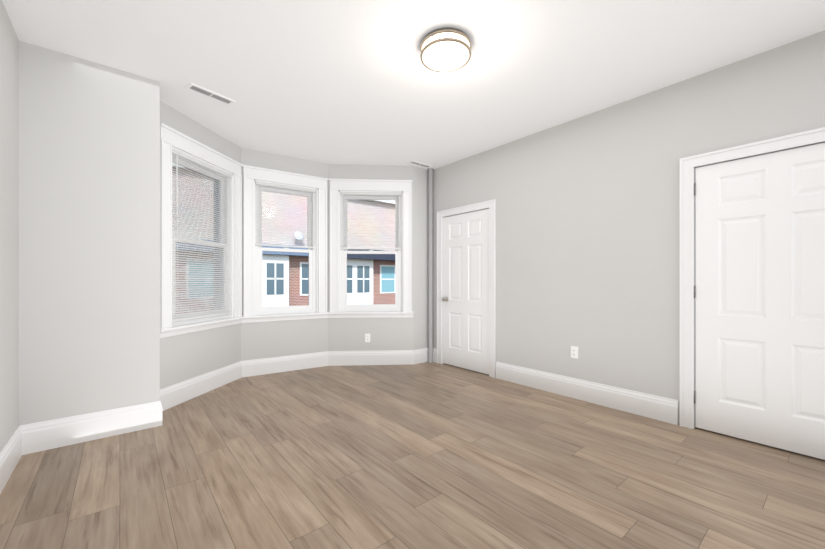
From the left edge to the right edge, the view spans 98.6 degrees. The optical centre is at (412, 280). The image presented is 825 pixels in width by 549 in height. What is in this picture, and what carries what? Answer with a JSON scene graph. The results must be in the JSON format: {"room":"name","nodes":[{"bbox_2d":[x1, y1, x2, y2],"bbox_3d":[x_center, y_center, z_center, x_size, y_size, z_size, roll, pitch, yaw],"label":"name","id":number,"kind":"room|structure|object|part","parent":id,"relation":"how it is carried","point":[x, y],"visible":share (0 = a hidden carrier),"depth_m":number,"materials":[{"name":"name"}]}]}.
{"room":"empty bedroom","nodes":[
{"label":"empty bedroom","id":0,"kind":"room"},
{"bbox_2d":[0,362,824,548],"bbox_3d":[0.087,1.250,2.201,4.455,0.200,6.376,0,0,-40],"label":"floor","id":1,"kind":"structure","parent":0,"point":[428,455],"depth_m":2.08,"materials":[{"name":"laminate"}]},
{"bbox_2d":[428,168,432,362],"bbox_3d":[0.256,-0.220,5.035,0.080,2.738,0.080,0,0,-40],"label":"riser pipe","id":2,"kind":"object","parent":1,"relation":"on","point":[430,265],"visible":0.98,"depth_m":5.01,"materials":[{"name":"grey metal"}]},
{"bbox_2d":[0,0,824,451],"bbox_3d":[0.087,-0.220,2.201,4.465,2.740,6.386,0,0,-40],"label":"wall","id":3,"kind":"structure","parent":0,"point":[588,236],"depth_m":2.83,"materials":[{"name":"paint"}]},
{"bbox_2d":[160,123,412,328],"bbox_3d":[-1.228,-0.452,4.162,2.206,1.863,2.401,0,0,9],"label":"bay window","id":4,"kind":"structure","parent":3,"relation":"in","point":[204,183],"depth_m":4.10,"materials":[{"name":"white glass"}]},
{"bbox_3d":[-2.217,-0.398,3.678,0.095,1.635,0.841,0,0,9],"label":"bay window sash","id":5,"kind":"part","parent":4,"relation":"part of","materials":[{"name":"glass"}]},
{"bbox_2d":[172,149,231,321],"bbox_3d":[-2.152,-0.419,3.668,0.035,1.588,0.829,0,0,9],"label":"window blind","id":6,"kind":"object","parent":4,"relation":"attached to","point":[222,290],"visible":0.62,"depth_m":3.60,"materials":[{"name":"white plastic"}]},
{"bbox_2d":[255,185,315,314],"bbox_3d":[-1.641,-0.398,4.598,0.757,1.635,0.095,0,0,-33],"label":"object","id":7,"kind":"structure","parent":4,"relation":"attached to","point":[281,254],"depth_m":4.58,"materials":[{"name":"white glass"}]},
{"bbox_3d":[-1.641,-0.398,4.598,0.757,1.635,0.095,0,0,-33],"label":"bay window sash","id":8,"kind":"part","parent":7,"relation":"part of","materials":[{"name":"glass"}]},
{"bbox_2d":[255,182,315,248],"bbox_3d":[-1.607,-0.824,4.546,0.745,0.778,0.027,0,0,-33],"label":"window blind","id":9,"kind":"object","parent":4,"relation":"attached to","point":[285,187],"visible":0.94,"depth_m":4.53,"materials":[{"name":"white plastic"}]},
{"bbox_2d":[340,192,400,249],"bbox_3d":[-0.570,-0.824,4.883,0.829,0.778,0.027,0,0,-4],"label":"window blind","id":10,"kind":"object","parent":4,"relation":"attached to","point":[395,195],"visible":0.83,"depth_m":4.88,"materials":[{"name":"white plastic"}]},
{"bbox_2d":[340,193,401,311],"bbox_3d":[-0.574,-0.398,4.945,0.841,1.635,0.095,0,0,-4],"label":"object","id":11,"kind":"structure","parent":4,"relation":"attached to","point":[369,257],"depth_m":4.92,"materials":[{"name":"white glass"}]},
{"bbox_3d":[-0.574,-0.398,4.945,0.841,1.635,0.095,0,0,-4],"label":"bay window sash","id":12,"kind":"part","parent":11,"relation":"part of","materials":[{"name":"glass"}]},
{"bbox_2d":[160,311,413,337],"bbox_3d":[-1.344,0.463,4.283,2.890,0.085,0.840,0,0,-40],"label":"sill","id":13,"kind":"structure","parent":3,"relation":"attached to","point":[182,329],"depth_m":4.40,"materials":[{"name":"white wood"}]},
{"bbox_2d":[0,348,677,493],"bbox_3d":[0.091,1.052,2.197,3.965,0.195,5.875,0,0,-40],"label":"baseboard","id":14,"kind":"structure","parent":3,"relation":"attached to","point":[42,436],"depth_m":3.22,"materials":[{"name":"white wood"}]},
{"bbox_2d":[365,334,369,341],"bbox_3d":[-0.614,0.780,4.860,0.072,0.116,0.009,0,0,-4],"label":"electrical outlet","id":15,"kind":"object","parent":3,"relation":"attached to","point":[367,337],"visible":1,"depth_m":4.86,"materials":[{"name":"white plastic"}]},
{"bbox_2d":[437,199,495,377],"bbox_3d":[0.757,0.089,4.678,0.261,2.121,0.995,0,0,-40],"label":"door","id":16,"kind":"structure","parent":3,"relation":"in","point":[466,283],"depth_m":4.58,"materials":[{"name":"white wood"}]},
{"bbox_2d":[571,346,577,358],"bbox_3d":[1.590,0.700,3.488,0.009,0.116,0.072,0,0,-40],"label":"electrical outlet","id":17,"kind":"object","parent":3,"relation":"attached to","point":[574,351],"visible":1,"depth_m":3.48,"materials":[{"name":"white plastic"}]},
{"bbox_2d":[680,127,824,459],"bbox_3d":[2.554,0.089,2.468,0.300,2.121,1.092,0,0,-40],"label":"closet door","id":18,"kind":"structure","parent":3,"relation":"in","point":[752,292],"depth_m":2.50,"materials":[{"name":"white wood"}]},
{"bbox_2d":[2,0,824,169],"bbox_3d":[0.087,-1.690,2.201,4.455,0.200,6.376,0,0,-40],"label":"ceiling","id":19,"kind":"structure","parent":0,"point":[352,82],"depth_m":2.51,"materials":[{"name":"white paint"}]},
{"bbox_2d":[185,83,235,104],"bbox_3d":[-1.716,-1.586,3.025,0.115,0.008,0.360,0,0,36],"label":"ceiling vent","id":20,"kind":"object","parent":19,"relation":"in","point":[208,93],"visible":1,"depth_m":3.01,"materials":[{"name":"white metal"}]},
{"bbox_2d":[407,160,431,167],"bbox_3d":[0.103,-1.586,4.828,0.360,0.008,0.100,0,0,-40],"label":"ceiling vent","id":21,"kind":"object","parent":19,"relation":"in","point":[419,164],"visible":1,"depth_m":4.82,"materials":[{"name":"white metal"}]},
{"bbox_2d":[420,28,470,71],"bbox_3d":[0.223,-1.527,2.387,0.342,0.125,0.342,0,0,-40],"label":"flush-mount light fixture","id":22,"kind":"object","parent":19,"relation":"attached to","point":[445,49],"visible":1,"depth_m":2.31,"materials":[{"name":"beige glass"}]},
{"label":"outside","id":23,"kind":"structure","parent":0,"visible":0},
{"bbox_2d":[262,191,394,306],"bbox_3d":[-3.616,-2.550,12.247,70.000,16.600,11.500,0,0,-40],"label":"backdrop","id":24,"kind":"structure","parent":23,"point":[285,291],"depth_m":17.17,"materials":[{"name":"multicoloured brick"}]}
]}

